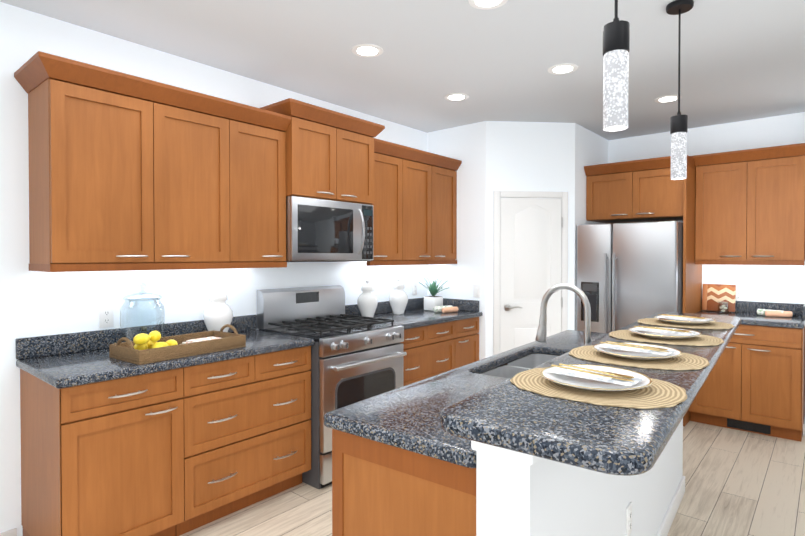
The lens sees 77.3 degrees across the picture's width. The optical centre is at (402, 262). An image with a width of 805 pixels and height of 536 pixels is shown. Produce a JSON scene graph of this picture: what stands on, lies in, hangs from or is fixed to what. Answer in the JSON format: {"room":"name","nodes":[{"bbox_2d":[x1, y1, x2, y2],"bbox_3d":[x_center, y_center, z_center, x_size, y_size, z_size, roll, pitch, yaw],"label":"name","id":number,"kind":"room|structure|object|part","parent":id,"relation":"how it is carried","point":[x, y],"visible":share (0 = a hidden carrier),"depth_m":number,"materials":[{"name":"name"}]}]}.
{"room":"kitchen","nodes":[
{"label":"kitchen","id":0,"kind":"room"},
{"bbox_2d":[0,2,804,535],"bbox_3d":[0.787,0.088,1.278,5.840,2.620,8.090,1,1,40],"label":"wall","id":1,"kind":"structure","parent":0,"point":[524,156],"depth_m":3.47,"materials":[{"name":"white paint"}]},
{"bbox_2d":[99,306,113,327],"bbox_3d":[-1.613,0.297,2.742,0.009,0.116,0.072,1,1,40],"label":"electrical outlet","id":2,"kind":"object","parent":1,"relation":"attached to","point":[106,316],"visible":1,"depth_m":2.74,"materials":[{"name":"white plastic"}]},
{"bbox_2d":[22,59,241,266],"bbox_3d":[-1.400,-0.448,2.719,0.348,0.901,0.939,1,1,40],"label":"upper cabinet","id":3,"kind":"object","parent":1,"relation":"attached to","point":[127,172],"depth_m":2.50,"materials":[{"name":"brown wood"}]},
{"bbox_2d":[15,297,423,360],"bbox_3d":[-0.810,0.404,3.676,0.020,0.099,3.268,1,1,40],"label":"backsplash","id":4,"kind":"structure","parent":1,"relation":"attached to","point":[98,339],"depth_m":2.73,"materials":[{"name":"grey stone"}]},
{"bbox_2d":[242,107,286,262],"bbox_3d":[-1.025,-0.453,3.160,0.348,0.901,0.457,1,1,40],"label":"upper cabinet","id":5,"kind":"object","parent":1,"relation":"attached to","point":[263,135],"depth_m":3.10,"materials":[{"name":"brown wood"}]},
{"bbox_2d":[266,103,377,206],"bbox_3d":[-0.608,-0.717,3.604,0.403,0.569,0.760,1,1,40],"label":"upper cabinet","id":6,"kind":"object","parent":1,"relation":"attached to","point":[329,157],"depth_m":3.43,"materials":[{"name":"brown wood"}]},
{"bbox_2d":[285,196,372,261],"bbox_3d":[-0.586,-0.217,3.591,0.462,0.422,0.752,1,1,40],"label":"microwave","id":7,"kind":"object","parent":6,"relation":"attached to","point":[320,230],"visible":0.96,"depth_m":3.42,"materials":[{"name":"silver metal"}]},
{"bbox_2d":[367,143,409,262],"bbox_3d":[-0.237,-0.464,4.087,0.348,0.901,0.447,1,1,40],"label":"upper cabinet","id":8,"kind":"object","parent":1,"relation":"attached to","point":[391,218],"depth_m":4.01,"materials":[{"name":"brown wood"}]},
{"bbox_2d":[412,283,416,294],"bbox_3d":[0.117,0.251,4.776,0.009,0.116,0.072,1,1,40],"label":"electrical outlet","id":9,"kind":"object","parent":1,"relation":"attached to","point":[414,288],"visible":1,"depth_m":4.77,"materials":[{"name":"white plastic"}]},
{"bbox_2d":[410,151,457,262],"bbox_3d":[0.103,-0.469,4.486,0.348,0.901,0.837,1,1,40],"label":"upper cabinet","id":10,"kind":"object","parent":1,"relation":"attached to","point":[433,180],"depth_m":4.40,"materials":[{"name":"brown wood"}]},
{"bbox_2d":[443,298,478,312],"bbox_3d":[0.469,0.391,4.718,0.577,0.099,0.020,1,1,40],"label":"backsplash","id":11,"kind":"structure","parent":1,"relation":"attached to","point":[473,305],"depth_m":4.63,"materials":[{"name":"grey stone"}]},
{"bbox_2d":[473,285,479,297],"bbox_3d":[0.670,0.260,4.556,0.072,0.116,0.010,1,1,40],"label":"light switch","id":12,"kind":"object","parent":1,"relation":"attached to","point":[476,291],"visible":1,"depth_m":4.55,"materials":[{"name":"white plastic"}]},
{"bbox_2d":[493,191,567,354],"bbox_3d":[1.153,0.360,4.525,0.494,1.997,0.494,1,1,40],"label":"pantry door","id":13,"kind":"structure","parent":1,"relation":"in","point":[530,248],"depth_m":4.52,"materials":[{"name":"white wood"}]},
{"bbox_2d":[584,155,695,223],"bbox_3d":[2.256,-0.639,4.726,0.832,0.486,0.638,1,1,40],"label":"upper cabinet","id":14,"kind":"object","parent":1,"relation":"attached to","point":[644,191],"depth_m":4.46,"materials":[{"name":"brown wood"}]},
{"bbox_2d":[735,289,742,300],"bbox_3d":[3.008,0.298,4.512,0.072,0.116,0.009,1,1,40],"label":"electrical outlet","id":15,"kind":"object","parent":1,"relation":"attached to","point":[739,294],"visible":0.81,"depth_m":4.50,"materials":[{"name":"white plastic"}]},
{"bbox_2d":[692,143,804,262],"bbox_3d":[2.971,-0.463,4.309,0.752,0.893,0.348,1,1,40],"label":"upper cabinet","id":16,"kind":"object","parent":1,"relation":"attached to","point":[743,207],"depth_m":4.16,"materials":[{"name":"brown wood"}]},
{"bbox_2d":[700,299,803,314],"bbox_3d":[3.080,0.395,4.442,0.766,0.100,0.020,1,1,40],"label":"backsplash","id":17,"kind":"structure","parent":1,"relation":"attached to","point":[739,305],"depth_m":4.37,"materials":[{"name":"grey stone"}]},
{"bbox_2d":[800,304,804,318],"bbox_3d":[3.258,0.399,4.075,0.020,0.100,0.307,1,1,40],"label":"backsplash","id":18,"kind":"structure","parent":1,"relation":"attached to","point":[802,309],"depth_m":3.97,"materials":[{"name":"grey stone"}]},
{"bbox_2d":[0,0,804,139],"bbox_3d":[0.784,-1.263,1.304,5.900,0.080,8.150,1,1,40],"label":"ceiling","id":19,"kind":"structure","parent":0,"point":[742,60],"depth_m":2.96,"materials":[{"name":"white paint"}]},
{"bbox_2d":[351,44,382,56],"bbox_3d":[-0.205,-1.239,2.948,0.188,0.006,0.188,1,1,40],"label":"recessed light","id":20,"kind":"object","parent":19,"relation":"in","point":[367,50],"visible":1,"depth_m":2.93,"materials":[{"name":"white plastic"}]},
{"bbox_2d":[444,93,468,100],"bbox_3d":[0.409,-1.250,3.808,0.188,0.006,0.188,1,1,40],"label":"recessed light","id":21,"kind":"object","parent":19,"relation":"in","point":[456,96],"visible":1,"depth_m":3.79,"materials":[{"name":"white plastic"}]},
{"bbox_2d":[468,0,507,9],"bbox_3d":[0.403,-1.232,2.361,0.188,0.006,0.188,1,1,40],"label":"recessed light","id":22,"kind":"object","parent":19,"relation":"in","point":[485,4],"visible":1,"depth_m":2.39,"materials":[{"name":"white plastic"}]},
{"bbox_2d":[548,63,577,74],"bbox_3d":[1.031,-1.243,3.237,0.188,0.006,0.188,1,1,40],"label":"recessed light","id":23,"kind":"object","parent":19,"relation":"in","point":[563,68],"visible":1,"depth_m":3.22,"materials":[{"name":"white plastic"}]},
{"bbox_2d":[603,0,629,131],"bbox_3d":[0.623,-0.807,1.465,0.120,0.834,0.120,1,1,40],"label":"pendant light","id":24,"kind":"object","parent":19,"relation":"hanging from","point":[616,40],"visible":1,"depth_m":1.44,"materials":[{"name":"black"}]},
{"bbox_3d":[0.623,-0.499,1.469,0.068,0.220,0.068,1,1,40],"label":"glass","id":25,"kind":"part","parent":24,"relation":"part of","materials":[{"name":"grey glass"}]},
{"bbox_2d":[654,95,681,102],"bbox_3d":[2.030,-1.250,3.849,0.188,0.006,0.188,1,1,40],"label":"recessed light","id":26,"kind":"object","parent":19,"relation":"in","point":[666,98],"visible":0.94,"depth_m":3.83,"materials":[{"name":"white"}]},
{"bbox_2d":[666,0,693,179],"bbox_3d":[1.328,-0.818,2.416,0.120,0.834,0.120,1,1,40],"label":"pendant light","id":27,"kind":"object","parent":19,"relation":"hanging from","point":[678,127],"visible":1,"depth_m":2.40,"materials":[{"name":"black"}]},
{"bbox_3d":[1.328,-0.511,2.419,0.068,0.220,0.068,1,1,40],"label":"glass","id":28,"kind":"part","parent":27,"relation":"part of","materials":[{"name":"grey"}]},
{"bbox_2d":[180,421,804,535],"bbox_3d":[0.784,1.427,1.336,5.900,0.060,8.150,1,1,40],"label":"floor","id":29,"kind":"structure","parent":0,"point":[740,483],"depth_m":2.94,"materials":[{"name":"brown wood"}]},
{"bbox_2d":[20,369,190,535],"bbox_3d":[-1.468,0.946,2.463,0.598,0.875,0.522,1,1,40],"label":"base cabinet","id":30,"kind":"object","parent":29,"relation":"on","point":[172,447],"depth_m":2.27,"materials":[{"name":"brown wood"}]},
{"bbox_2d":[16,329,314,388],"bbox_3d":[-1.202,0.485,2.743,0.633,0.040,1.338,1,1,40],"label":"countertop","id":31,"kind":"structure","parent":30,"relation":"on","point":[88,366],"depth_m":2.40,"materials":[{"name":"grey stone"}]},
{"bbox_2d":[120,282,164,342],"bbox_3d":[-1.411,0.284,2.732,0.216,0.360,0.216,1,1,40],"label":"glass canister","id":32,"kind":"object","parent":31,"relation":"on","point":[129,298],"visible":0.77,"depth_m":2.73,"materials":[{"name":"clear glass"}]},
{"bbox_2d":[109,324,245,364],"bbox_3d":[-1.152,0.401,2.621,0.300,0.126,0.582,1,1,36],"label":"woven tray","id":33,"kind":"object","parent":31,"relation":"on","point":[144,348],"visible":1,"depth_m":2.49,"materials":[{"name":"wicker"}]},
{"bbox_2d":[203,285,232,331],"bbox_3d":[-1.130,0.299,3.086,0.172,0.322,0.172,1,1,40],"label":"ginger jar","id":34,"kind":"object","parent":31,"relation":"on","point":[218,314],"visible":0.85,"depth_m":3.03,"materials":[{"name":"white ceramic"}]},
{"bbox_2d":[187,345,310,530],"bbox_3d":[-1.060,0.940,2.943,0.598,0.875,0.855,1,1,40],"label":"base cabinet","id":35,"kind":"object","parent":29,"relation":"on","point":[249,422],"depth_m":2.74,"materials":[{"name":"brown wood"}]},
{"bbox_2d":[257,285,406,488],"bbox_3d":[-0.471,0.779,3.505,0.761,1.183,0.752,1,1,40],"label":"gas range","id":36,"kind":"object","parent":29,"relation":"on","point":[354,360],"visible":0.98,"depth_m":3.30,"materials":[{"name":"grey metal"}]},
{"bbox_2d":[400,321,462,385],"bbox_3d":[-0.016,0.925,4.170,0.598,0.875,0.832,1,1,40],"label":"base cabinet","id":37,"kind":"object","parent":29,"relation":"on","point":[432,350],"depth_m":4.01,"materials":[{"name":"brown wood"}]},
{"bbox_2d":[348,309,482,328],"bbox_3d":[0.104,0.466,4.279,0.633,0.040,1.166,1,1,40],"label":"countertop","id":38,"kind":"structure","parent":37,"relation":"on","point":[411,318],"depth_m":4.17,"materials":[{"name":"grey stone"}]},
{"bbox_2d":[357,279,377,316],"bbox_3d":[-0.281,0.292,4.053,0.167,0.312,0.167,1,1,40],"label":"ginger jar","id":39,"kind":"object","parent":38,"relation":"on","point":[367,301],"visible":0.94,"depth_m":4.00,"materials":[{"name":"white ceramic"}]},
{"bbox_2d":[389,278,407,314],"bbox_3d":[-0.034,0.289,4.344,0.167,0.312,0.167,1,1,40],"label":"ginger jar","id":40,"kind":"object","parent":38,"relation":"on","point":[398,299],"visible":1,"depth_m":4.29,"materials":[{"name":"white ceramic"}]},
{"bbox_2d":[419,276,446,310],"bbox_3d":[0.296,0.276,4.661,0.272,0.330,0.283,1,1,40],"label":"potted plant","id":41,"kind":"object","parent":38,"relation":"on","point":[431,302],"visible":0.92,"depth_m":4.63,"materials":[{"name":"white ceramic"}]},
{"bbox_2d":[433,305,458,312],"bbox_3d":[0.385,0.415,4.484,0.165,0.056,0.188,1,1,40],"label":"cloths","id":42,"kind":"object","parent":38,"relation":"on","point":[447,309],"visible":1,"depth_m":4.45,"materials":[{"name":"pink fabric"}]},
{"bbox_2d":[463,317,478,365],"bbox_3d":[0.341,0.920,4.590,0.598,0.875,0.387,1,1,40],"label":"base cabinet","id":43,"kind":"object","parent":29,"relation":"on","point":[470,328],"depth_m":4.45,"materials":[{"name":"brown wood"}]},
{"bbox_2d":[324,330,684,535],"bbox_3d":[0.738,0.871,2.302,0.821,1.029,2.341,1,1,40],"label":"kitchen island","id":44,"kind":"object","parent":29,"relation":"on","point":[376,491],"depth_m":1.45,"materials":[{"name":"brown wood"}]},
{"bbox_2d":[323,416,470,475],"bbox_3d":[0.652,0.500,2.342,0.691,0.060,2.326,1,1,40],"label":"island countertop","id":45,"kind":"structure","parent":44,"relation":"on","point":[460,465],"depth_m":1.41,"materials":[{"name":"grey stone"}]},
{"bbox_2d":[375,312,740,491],"bbox_3d":[0.998,0.339,1.992,0.583,0.040,2.572,1,1,40],"label":"island countertop","id":46,"kind":"structure","parent":44,"relation":"on","point":[622,447],"depth_m":1.17,"materials":[{"name":"grey stone"}]},
{"bbox_2d":[535,283,593,344],"bbox_3d":[0.713,0.280,2.192,0.248,0.382,0.117,1,1,40],"label":"faucet","id":47,"kind":"object","parent":46,"relation":"on","point":[541,334],"visible":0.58,"depth_m":2.16,"materials":[{"name":"silver metal"}]},
{"bbox_2d":[510,363,686,408],"bbox_3d":[0.508,0.307,1.334,0.431,0.038,0.355,1,1,37],"label":"place setting","id":48,"kind":"object","parent":46,"relation":"on","point":[606,386],"visible":1,"depth_m":1.28,"materials":[{"name":"beige wicker"}]},
{"bbox_3d":[0.509,0.311,1.334,0.274,0.022,0.274,1,1,37],"label":"plate","id":49,"kind":"part","parent":48,"relation":"part of","materials":[{"name":"white ceramic"}]},
{"bbox_2d":[569,341,709,370],"bbox_3d":[0.795,0.303,1.714,0.431,0.038,0.355,1,1,37],"label":"placemat","id":50,"kind":"object","parent":46,"relation":"on","point":[643,355],"visible":1,"depth_m":1.66,"materials":[{"name":"beige wicker"}]},
{"bbox_3d":[0.795,0.306,1.714,0.274,0.022,0.274,1,1,37],"label":"plate","id":51,"kind":"part","parent":50,"relation":"part of","materials":[{"name":"white ceramic"}]},
{"bbox_2d":[609,325,723,345],"bbox_3d":[1.103,0.298,2.122,0.431,0.038,0.355,1,1,37],"label":"placemat","id":52,"kind":"object","parent":46,"relation":"on","point":[667,335],"visible":1,"depth_m":2.07,"materials":[{"name":"beige wicker"}]},
{"bbox_3d":[1.103,0.301,2.123,0.274,0.022,0.274,1,1,37],"label":"plate","id":53,"kind":"part","parent":52,"relation":"part of","materials":[{"name":"white ceramic"}]},
{"bbox_2d":[638,314,734,329],"bbox_3d":[1.433,0.292,2.561,0.431,0.038,0.355,1,1,37],"label":"placemat","id":54,"kind":"object","parent":46,"relation":"on","point":[680,321],"visible":1,"depth_m":2.50,"materials":[{"name":"beige wicker"}]},
{"bbox_3d":[1.433,0.296,2.561,0.274,0.022,0.274,1,1,37],"label":"plate","id":55,"kind":"part","parent":54,"relation":"part of","materials":[{"name":"white ceramic"}]},
{"bbox_2d":[626,502,631,535],"bbox_3d":[0.872,0.990,1.933,0.009,0.116,0.072,1,1,37],"label":"outlet","id":56,"kind":"object","parent":44,"relation":"attached to","point":[628,519],"visible":1,"depth_m":1.92,"materials":[{"name":"white plastic"}]},
{"bbox_2d":[576,221,682,332],"bbox_3d":[2.137,0.508,4.596,0.813,1.700,0.914,1,1,40],"label":"refrigerator","id":57,"kind":"object","parent":29,"relation":"on","point":[629,273],"visible":0.54,"depth_m":4.27,"materials":[{"name":"grey metal"}]},
{"bbox_2d":[684,323,804,441],"bbox_3d":[2.892,0.925,4.230,0.756,0.875,0.598,1,1,40],"label":"base cabinet","id":58,"kind":"object","parent":29,"relation":"on","point":[757,383],"depth_m":3.95,"materials":[{"name":"brown wood"}]},
{"bbox_2d":[692,311,804,330],"bbox_3d":[2.882,0.468,4.210,0.766,0.040,0.633,1,1,40],"label":"countertop","id":59,"kind":"structure","parent":58,"relation":"on","point":[748,318],"depth_m":3.97,"materials":[{"name":"grey stone"}]},
{"bbox_2d":[702,284,735,311],"bbox_3d":[2.870,0.320,4.568,0.258,0.245,0.018,1,-10,40],"label":"board","id":60,"kind":"object","parent":59,"relation":"on","point":[713,295],"visible":0.96,"depth_m":4.57,"materials":[{"name":"orange wood"}]},
{"bbox_2d":[718,302,728,312],"bbox_3d":[2.833,0.396,4.445,0.080,0.096,0.080,1,1,40],"label":"shell jar","id":61,"kind":"object","parent":59,"relation":"on","point":[722,307],"visible":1,"depth_m":4.44,"materials":[{"name":"clear glass"}]},
{"bbox_2d":[757,309,792,316],"bbox_3d":[3.075,0.420,4.162,0.242,0.054,0.126,1,1,40],"label":"cloth","id":62,"kind":"object","parent":59,"relation":"on","point":[772,313],"visible":1,"depth_m":4.13,"materials":[{"name":"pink fabric"}]}
]}

